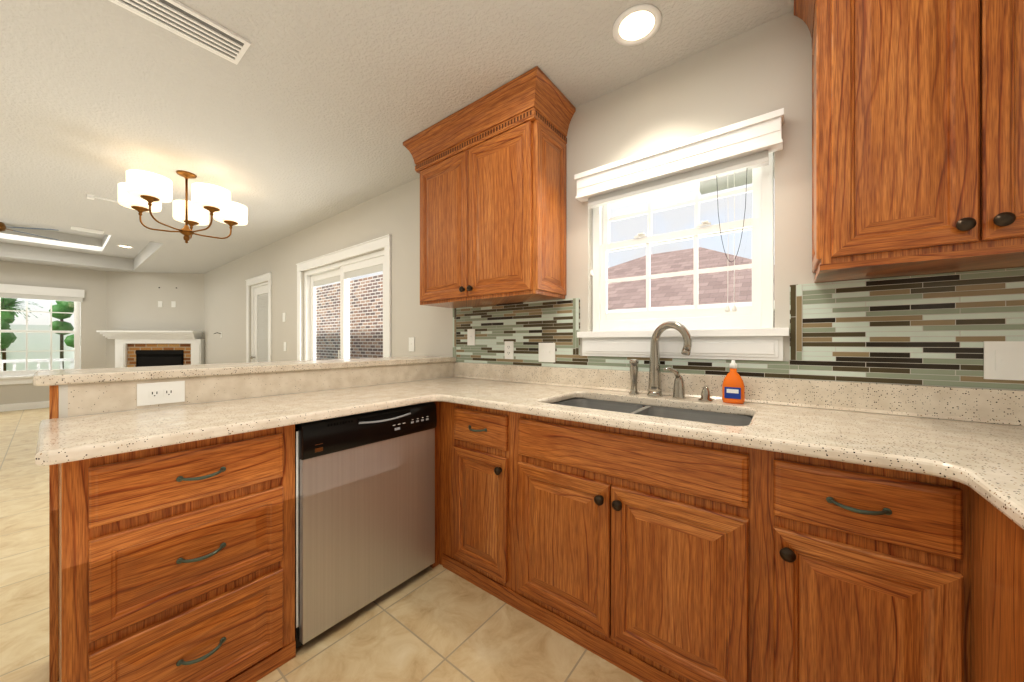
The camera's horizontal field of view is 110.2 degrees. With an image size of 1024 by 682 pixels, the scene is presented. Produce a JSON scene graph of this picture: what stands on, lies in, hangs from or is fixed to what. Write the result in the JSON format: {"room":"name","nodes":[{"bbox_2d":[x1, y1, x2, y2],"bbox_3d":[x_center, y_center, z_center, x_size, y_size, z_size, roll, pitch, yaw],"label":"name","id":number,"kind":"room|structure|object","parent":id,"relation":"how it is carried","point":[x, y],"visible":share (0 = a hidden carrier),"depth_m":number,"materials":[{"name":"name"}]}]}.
{"room":"kitchen","nodes":[
{"label":"kitchen","id":0,"kind":"room"},
{"bbox_2d":[0,261,105,404],"bbox_3d":[-9.268,-0.350,5.526,0.140,3.080,3.960,0,0,38],"label":"wall","id":1,"kind":"structure","parent":0,"point":[91,284],"depth_m":6.73,"materials":[{"name":"grey paint"}]},
{"bbox_2d":[0,401,48,411],"bbox_3d":[-9.206,1.130,5.478,0.015,0.120,3.960,0,0,38],"label":"baseboard","id":2,"kind":"structure","parent":1,"relation":"attached to","point":[22,406],"depth_m":6.28,"materials":[{"name":"white wood"}]},
{"bbox_2d":[0,284,83,384],"bbox_3d":[-8.790,-0.128,6.060,0.180,1.725,2.010,0,0,38],"label":"window","id":3,"kind":"structure","parent":1,"relation":"in","point":[51,294],"depth_m":6.40,"materials":[{"name":"white wood"}]},
{"bbox_2d":[106,272,203,367],"bbox_3d":[-7.138,-0.350,7.227,1.754,3.080,0.140,0,0,-7],"label":"wall","id":4,"kind":"structure","parent":0,"point":[133,299],"depth_m":7.15,"materials":[{"name":"grey paint"}]},
{"bbox_2d":[158,287,176,306],"bbox_3d":[-6.919,-0.900,7.176,0.342,0.400,0.014,0,0,-7],"label":"plates","id":5,"kind":"object","parent":4,"relation":"attached to","point":[173,303],"visible":1,"depth_m":7.19,"materials":[{"name":"white plastic"}]},
{"bbox_2d":[49,362,453,681],"bbox_3d":[-1.087,0.671,2.046,0.174,1.038,1.908,0,0,38],"label":"wall","id":6,"kind":"structure","parent":0,"point":[71,400],"depth_m":1.54,"materials":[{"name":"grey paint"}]},
{"bbox_2d":[137,381,184,405],"bbox_3d":[-1.428,0.208,1.457,0.007,0.088,0.140,0,0,38],"label":"outlet","id":7,"kind":"object","parent":6,"relation":"attached to","point":[174,391],"depth_m":1.45,"materials":[{"name":"white plastic"}]},
{"bbox_2d":[33,356,455,385],"bbox_3d":[-1.171,0.238,2.088,0.390,0.245,1.943,0,0,38],"label":"bar","id":8,"kind":"object","parent":6,"relation":"on","point":[68,377],"visible":0.67,"depth_m":1.61,"materials":[{"name":"beige stone"}]},
{"bbox_2d":[0,408,642,681],"bbox_3d":[-4.230,1.240,2.403,11.930,0.100,5.480,0,0,38],"label":"floor","id":9,"kind":"structure","parent":0,"point":[439,623],"depth_m":1.47,"materials":[{"name":"tile"}]},
{"bbox_2d":[96,330,204,367],"bbox_3d":[-7.039,0.485,6.942,1.685,1.410,0.449,0,0,-7],"label":"fireplace mantel","id":10,"kind":"object","parent":9,"relation":"on","point":[148,348],"visible":0.62,"depth_m":7.04,"materials":[{"name":"wood"}]},
{"bbox_2d":[295,402,436,648],"bbox_3d":[-0.805,0.751,1.762,0.568,0.877,0.655,0,0,38],"label":"dishwasher","id":11,"kind":"object","parent":9,"relation":"on","point":[364,509],"visible":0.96,"depth_m":1.53,"materials":[{"name":"silver metal"}]},
{"bbox_2d":[430,401,440,567],"bbox_3d":[-0.421,0.746,2.310,0.552,0.888,0.674,0,0,38],"label":"base cabinet","id":12,"kind":"object","parent":9,"relation":"on","point":[438,403],"depth_m":1.91,"materials":[{"name":"brown wood"}]},
{"bbox_2d":[35,385,438,465],"bbox_3d":[-0.980,0.283,1.502,0.659,0.036,1.220,0,0,38],"label":"countertop","id":13,"kind":"structure","parent":12,"relation":"on","point":[75,438],"depth_m":1.23,"materials":[{"name":"beige stone"}]},
{"bbox_2d":[441,401,512,606],"bbox_3d":[0.002,0.746,1.999,0.492,0.888,0.648,0,0,38],"label":"base cabinet","id":14,"kind":"object","parent":9,"relation":"on","point":[477,442],"depth_m":1.72,"materials":[{"name":"brown wood"}]},
{"bbox_2d":[513,406,768,681],"bbox_3d":[0.557,0.746,1.568,0.913,0.888,0.648,0,0,38],"label":"base cabinet","id":15,"kind":"object","parent":9,"relation":"on","point":[646,556],"depth_m":1.24,"materials":[{"name":"brown wood"}]},
{"bbox_2d":[769,451,969,681],"bbox_3d":[1.083,0.746,1.160,0.419,0.888,0.648,0,0,38],"label":"base cabinet","id":16,"kind":"object","parent":9,"relation":"on","point":[869,566],"depth_m":0.90,"materials":[{"name":"brown wood"}]},
{"bbox_2d":[970,488,1023,681],"bbox_3d":[1.046,0.746,0.312,0.640,0.888,0.773,0,0,38],"label":"base cabinet","id":17,"kind":"object","parent":9,"relation":"on","point":[996,595],"visible":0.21,"depth_m":0.66,"materials":[{"name":"brown wood"}]},
{"bbox_2d":[381,377,978,479],"bbox_3d":[0.248,0.283,1.737,2.310,0.036,0.718,0,0,38],"label":"countertop","id":18,"kind":"structure","parent":17,"relation":"on","point":[894,442],"depth_m":1.18,"materials":[{"name":"beige stone"}]},
{"bbox_2d":[553,398,752,425],"bbox_3d":[0.539,0.402,1.519,0.840,0.200,0.460,0,0,38],"label":"double-bowl sink","id":19,"kind":"object","parent":18,"relation":"in","point":[700,416],"visible":0.04,"depth_m":1.64,"materials":[{"name":"metal"}]},
{"bbox_2d":[629,321,712,401],"bbox_3d":[0.736,0.083,1.694,0.378,0.363,0.115,0,0,38],"label":"faucet set","id":20,"kind":"object","parent":18,"relation":"on","point":[654,387],"visible":1,"depth_m":1.72,"materials":[{"name":"silver metal"}]},
{"bbox_2d":[722,360,744,403],"bbox_3d":[0.961,0.171,1.552,0.083,0.187,0.052,0,0,38],"label":"dish soap bottle","id":21,"kind":"object","parent":18,"relation":"on","point":[733,388],"visible":1,"depth_m":1.54,"materials":[{"name":"orange plastic"}]},
{"bbox_2d":[453,362,1023,425],"bbox_3d":[-0.213,0.210,0.551,3.028,0.110,3.199,0,0,38],"label":"backsplash solid surface","id":22,"kind":"structure","parent":18,"relation":"on","point":[998,406],"depth_m":1.43,"materials":[{"name":"beige stone"}]},
{"bbox_2d":[903,416,1023,529],"bbox_3d":[0.692,0.283,-0.164,0.723,0.036,3.178,0,0,38],"label":"countertop","id":23,"kind":"structure","parent":17,"relation":"on","point":[985,461],"depth_m":0.80,"materials":[{"name":"beige stone"}]},
{"bbox_2d":[0,0,793,273],"bbox_3d":[-4.230,-1.635,2.403,11.930,0.490,5.480,0,0,38],"label":"ceiling","id":24,"kind":"structure","parent":0,"point":[301,115],"depth_m":2.00,"materials":[{"name":"grey paint"}]},
{"bbox_2d":[0,222,61,240],"bbox_3d":[-7.188,-1.675,4.893,1.322,0.310,1.287,0,0,38],"label":"ceiling fan","id":25,"kind":"object","parent":24,"relation":"hanging from","point":[3,226],"visible":1,"depth_m":4.99,"materials":[{"name":"wood"}]},
{"bbox_2d":[71,226,103,233],"bbox_3d":[-5.259,-1.382,4.428,0.160,0.016,0.260,0,0,38],"label":"ceiling vent","id":26,"kind":"object","parent":24,"relation":"in","point":[72,227],"depth_m":4.41,"materials":[{"name":"white metal"}]},
{"bbox_2d":[87,194,117,202],"bbox_3d":[-3.892,-1.375,3.520,0.055,0.030,0.380,0,0,38],"label":"ceiling vent","id":27,"kind":"object","parent":24,"relation":"in","point":[89,196],"depth_m":3.41,"materials":[{"name":"white metal"}]},
{"bbox_2d":[117,245,133,247],"bbox_3d":[-6.508,-1.605,6.017,0.203,0.009,0.203,0,0,-7],"label":"recessed light","id":28,"kind":"object","parent":24,"relation":"in","point":[124,246],"depth_m":6.01,"materials":[{"name":"white"}]},
{"bbox_2d":[109,0,250,64],"bbox_3d":[-1.537,-1.380,1.396,0.200,0.020,0.810,0,0,38],"label":"ceiling vent","id":29,"kind":"object","parent":24,"relation":"in","point":[187,23],"visible":0.95,"depth_m":1.55,"materials":[{"name":"white metal"}]},
{"bbox_2d":[118,169,247,242],"bbox_3d":[-2.680,-1.103,2.979,0.814,0.575,0.792,0,0,38],"label":"chandelier","id":30,"kind":"object","parent":24,"relation":"hanging from","point":[140,191],"visible":1,"depth_m":2.82,"materials":[{"name":"gold metal"}]},
{"bbox_2d":[612,4,661,45],"bbox_3d":[0.547,-1.385,1.570,0.203,0.009,0.203,0,0,-7],"label":"recessed light","id":31,"kind":"object","parent":24,"relation":"in","point":[637,25],"depth_m":1.56,"materials":[{"name":"white"}]},
{"bbox_2d":[204,10,1022,425],"bbox_3d":[-2.104,-0.350,4.133,10.410,3.080,0.140,0,0,38],"label":"wall","id":32,"kind":"structure","parent":0,"point":[760,70],"depth_m":2.00,"materials":[{"name":"grey paint"}]},
{"bbox_2d":[245,272,271,362],"bbox_3d":[-3.755,0.105,5.389,1.026,2.169,0.159,0,0,38],"label":"door frame","id":33,"kind":"structure","parent":32,"relation":"attached to","point":[261,322],"depth_m":5.47,"materials":[{"name":"white wood"}]},
{"bbox_2d":[296,234,391,360],"bbox_3d":[-1.863,0.105,3.921,2.016,2.169,0.159,0,0,38],"label":"door frame","id":34,"kind":"structure","parent":32,"relation":"attached to","point":[343,272],"depth_m":3.91,"materials":[{"name":"white wood"}]},
{"bbox_2d":[409,337,414,350],"bbox_3d":[-0.868,0.020,3.076,0.075,0.120,0.014,0,0,38],"label":"outlet","id":35,"kind":"object","parent":32,"relation":"attached to","point":[411,339],"depth_m":3.07,"materials":[{"name":"white plastic"}]},
{"bbox_2d":[467,329,474,344],"bbox_3d":[-0.304,-0.035,2.628,0.075,0.120,0.014,0,0,38],"label":"outlet","id":36,"kind":"object","parent":32,"relation":"attached to","point":[470,332],"depth_m":2.63,"materials":[{"name":"white plastic"}]},
{"bbox_2d":[403,66,575,307],"bbox_3d":[-0.191,-0.824,2.299,1.120,1.127,0.408,0,0,38],"label":"upper cabinet","id":37,"kind":"object","parent":32,"relation":"attached to","point":[490,168],"visible":1,"depth_m":2.08,"materials":[{"name":"brown wood"}]},
{"bbox_2d":[505,341,513,358],"bbox_3d":[-0.020,0.055,2.412,0.075,0.120,0.008,0,0,38],"label":"outlet","id":38,"kind":"object","parent":32,"relation":"attached to","point":[509,345],"depth_m":2.41,"materials":[{"name":"white plastic"}]},
{"bbox_2d":[539,343,554,361],"bbox_3d":[0.214,0.065,2.226,0.120,0.120,0.014,0,0,38],"label":"outlet","id":39,"kind":"object","parent":32,"relation":"attached to","point":[546,350],"depth_m":2.23,"materials":[{"name":"white plastic"}]},
{"bbox_2d":[577,152,788,360],"bbox_3d":[0.806,-0.427,1.831,0.970,1.015,0.160,0,0,38],"label":"kitchen window","id":40,"kind":"structure","parent":32,"relation":"in","point":[749,332],"depth_m":1.76,"materials":[{"name":"white wood"}]},
{"bbox_2d":[574,108,783,311],"bbox_3d":[0.754,-0.543,1.774,0.949,0.817,0.081,0,0,38],"label":"blind valance","id":41,"kind":"object","parent":40,"relation":"attached to","point":[750,143],"visible":1,"depth_m":1.68,"materials":[{"name":"white wood"}]},
{"bbox_2d":[453,267,1023,390],"bbox_3d":[0.753,-0.052,1.821,3.058,0.414,0.010,0,0,38],"label":"tile backsplash","id":42,"kind":"structure","parent":32,"relation":"attached to","point":[933,330],"depth_m":1.37,"materials":[{"name":"multicoloured tile"}]},
{"bbox_2d":[794,0,1023,282],"bbox_3d":[1.446,-0.814,1.030,0.993,1.147,0.408,0,0,38],"label":"upper cabinet","id":43,"kind":"object","parent":32,"relation":"attached to","point":[917,137],"visible":1,"depth_m":1.06,"materials":[{"name":"brown wood"}]},
{"bbox_2d":[984,341,1023,380],"bbox_3d":[1.595,0.060,1.159,0.080,0.125,0.009,0,0,38],"label":"outlet","id":44,"kind":"object","parent":32,"relation":"attached to","point":[1003,360],"depth_m":1.16,"materials":[{"name":"white plastic"}]},
{"label":"outside","id":45,"kind":"structure","parent":0,"visible":0},
{"bbox_3d":[-5.304,1.375,12.855,60.000,0.130,70.000,0,0,38],"label":"ground","id":46,"kind":"structure","parent":45,"visible":0},
{"bbox_2d":[1,297,80,370],"bbox_3d":[-14.451,-1.056,9.716,2.251,4.894,3.557,0,0,38],"label":"trees","id":47,"kind":"object","parent":46,"relation":"on","point":[58,324],"depth_m":10.31,"materials":[{"name":"leaf"},{"name":"bark"}]},
{"bbox_2d":[1,323,80,370],"bbox_3d":[-13.306,0.365,7.671,8.850,2.050,20.000,0,0,38],"label":"fence","id":48,"kind":"object","parent":46,"relation":"on","point":[45,362],"depth_m":11.71,"materials":[{"name":"white plastic"}]},
{"bbox_2d":[316,274,382,359],"bbox_3d":[-5.632,-0.100,8.679,16.600,2.820,2.700,0,0,38],"label":"brick wall","id":49,"kind":"structure","parent":46,"relation":"on","point":[354,309],"depth_m":8.64,"materials":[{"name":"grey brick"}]},
{"bbox_2d":[608,169,751,312],"bbox_3d":[3.208,-0.975,10.776,11.000,4.730,16.850,0,0,38],"label":"house","id":50,"kind":"structure","parent":46,"relation":"on","point":[724,282],"depth_m":9.48,"materials":[{"name":"brick"}]},
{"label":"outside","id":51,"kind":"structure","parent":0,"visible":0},
{"bbox_2d":[1,298,39,318],"bbox_3d":[-9.464,-0.863,6.615,1.110,0.894,1.062,0,0,38],"label":"hanging fern","id":52,"kind":"object","parent":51,"point":[10,314],"depth_m":6.64,"materials":[{"name":"green plant"}]}
]}

